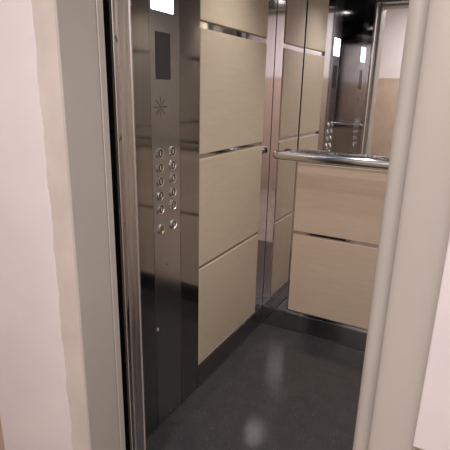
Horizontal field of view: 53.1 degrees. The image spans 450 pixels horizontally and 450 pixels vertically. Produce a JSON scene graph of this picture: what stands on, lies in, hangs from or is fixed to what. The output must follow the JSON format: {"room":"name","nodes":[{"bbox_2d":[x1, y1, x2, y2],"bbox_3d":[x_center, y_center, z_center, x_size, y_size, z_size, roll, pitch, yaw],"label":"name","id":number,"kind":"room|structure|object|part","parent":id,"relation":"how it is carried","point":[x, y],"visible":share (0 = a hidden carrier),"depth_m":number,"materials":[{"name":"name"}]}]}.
{"room":"elevator lobby","nodes":[
{"label":"elevator lobby","id":0,"kind":"room"},
{"bbox_2d":[0,418,4,449],"bbox_3d":[-0.925,-0.315,1.432,0.573,2.499,0.090,10,19,27],"label":"wall","id":1,"kind":"structure","parent":0,"point":[2,447],"depth_m":1.62,"materials":[{"name":"beige paint"}]},
{"bbox_2d":[0,0,449,449],"bbox_3d":[0.282,0.094,0.821,2.226,2.120,0.151,10,19,27],"label":"wall","id":2,"kind":"structure","parent":0,"point":[34,403],"depth_m":1.18,"materials":[{"name":"paint"}]},
{"bbox_2d":[31,0,88,449],"bbox_3d":[-0.383,-0.017,1.142,0.074,2.120,0.080,10,19,27],"label":"trim","id":3,"kind":"structure","parent":2,"relation":"attached to","point":[43,10],"depth_m":1.10,"materials":[{"name":"painted metal"}]},
{"bbox_2d":[54,0,449,449],"bbox_3d":[0.011,0.064,0.972,0.892,2.080,0.144,10,19,27],"label":"door frame","id":4,"kind":"structure","parent":2,"relation":"in","point":[415,223],"depth_m":0.81,"materials":[{"name":"paint"}]},
{"bbox_2d":[199,20,264,267],"bbox_3d":[-0.069,-0.255,2.011,0.041,2.090,1.458,10,19,27],"label":"wall","id":5,"kind":"structure","parent":0,"point":[206,25],"depth_m":2.04,"materials":[{"name":"beige laminate"},{"name":"steel"}]},
{"bbox_2d":[131,0,199,439],"bbox_3d":[-0.252,-0.145,1.633,0.018,2.088,0.589,10,19,27],"label":"control panel","id":6,"kind":"object","parent":5,"relation":"attached to","point":[165,33],"visible":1,"depth_m":1.71,"materials":[{"name":"metal"}]},
{"bbox_2d":[198,234,257,364],"bbox_3d":[0.026,0.358,2.343,0.014,0.488,0.626,10,19,27],"label":"panel","id":7,"kind":"object","parent":5,"relation":"attached to","point":[227,283],"visible":0.88,"depth_m":2.29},
{"bbox_2d":[198,306,261,386],"bbox_3d":[0.045,0.640,2.479,0.013,0.112,0.740,10,19,27],"label":"baseboard","id":8,"kind":"structure","parent":5,"relation":"attached to","point":[205,368],"depth_m":2.41,"materials":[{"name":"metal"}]},
{"bbox_2d":[199,146,261,265],"bbox_3d":[0.037,-0.119,2.200,0.014,0.476,0.626,10,19,27],"label":"panel","id":9,"kind":"object","parent":5,"relation":"attached to","point":[229,183],"visible":0.9,"depth_m":2.14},
{"bbox_2d":[199,28,266,153],"bbox_3d":[0.048,-0.599,2.055,0.014,0.484,0.626,10,19,27],"label":"panel","id":10,"kind":"object","parent":5,"relation":"attached to","point":[232,68],"visible":0.91,"depth_m":2.00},
{"bbox_2d":[200,0,268,37],"bbox_3d":[0.058,-1.072,1.913,0.014,0.448,0.626,10,19,27],"label":"panel","id":11,"kind":"object","parent":5,"relation":"attached to","point":[248,16],"visible":1,"depth_m":1.96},
{"bbox_2d":[146,323,364,449],"bbox_3d":[0.408,0.877,2.014,1.230,0.060,1.540,10,19,27],"label":"floor","id":12,"kind":"structure","parent":0,"point":[280,389],"depth_m":2.08,"materials":[{"name":"stone"}]},
{"bbox_2d":[103,0,145,449],"bbox_3d":[-0.363,-0.056,1.327,0.214,2.089,0.073,10,19,27],"label":"elevator door","id":13,"kind":"structure","parent":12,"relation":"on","point":[116,13],"depth_m":1.27,"materials":[{"name":"metal"}]},
{"bbox_2d":[262,0,388,331],"bbox_3d":[0.770,-0.326,2.309,1.132,2.090,0.111,10,19,27],"label":"wall","id":14,"kind":"structure","parent":0,"point":[293,231],"depth_m":2.50,"materials":[{"name":"metal"}]},
{"bbox_2d":[254,0,306,312],"bbox_3d":[0.291,-0.426,2.415,0.164,1.975,0.124,10,19,27],"label":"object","id":15,"kind":"object","parent":14,"relation":"attached to","point":[288,32],"visible":0.9,"depth_m":2.46,"materials":[{"name":"metal"}]},
{"bbox_2d":[262,305,366,350],"bbox_3d":[0.717,0.636,2.541,1.104,0.112,0.015,10,19,27],"label":"baseboard","id":16,"kind":"structure","parent":14,"relation":"attached to","point":[348,336],"depth_m":2.63,"materials":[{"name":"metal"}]},
{"bbox_2d":[273,151,388,169],"bbox_3d":[0.720,-0.305,2.217,1.029,0.048,0.078,10,19,27],"label":"handrail","id":17,"kind":"object","parent":14,"relation":"attached to","point":[283,155],"visible":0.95,"depth_m":2.27,"materials":[{"name":"silver metal"}]},
{"bbox_2d":[288,234,377,329],"bbox_3d":[0.740,0.339,2.443,0.812,0.472,0.014,10,19,27],"label":"panel","id":18,"kind":"object","parent":14,"relation":"attached to","point":[332,280],"visible":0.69,"depth_m":2.51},
{"bbox_2d":[293,162,387,244],"bbox_3d":[0.749,-0.092,2.314,0.812,0.385,0.014,10,19,27],"label":"panel","id":19,"kind":"object","parent":14,"relation":"attached to","point":[347,203],"visible":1,"depth_m":2.38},
{"bbox_2d":[297,0,408,158],"bbox_3d":[0.826,-0.810,2.072,0.962,1.012,0.038,10,19,27],"label":"mirror","id":20,"kind":"object","parent":14,"relation":"attached to","point":[353,50],"visible":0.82,"depth_m":2.21,"materials":[{"name":"clear glass"}]},
{"bbox_3d":[0.816,-0.330,2.215,0.959,0.010,0.038,10,19,27],"label":"rail","id":21,"kind":"part","parent":20,"relation":"part of","materials":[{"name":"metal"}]}
]}

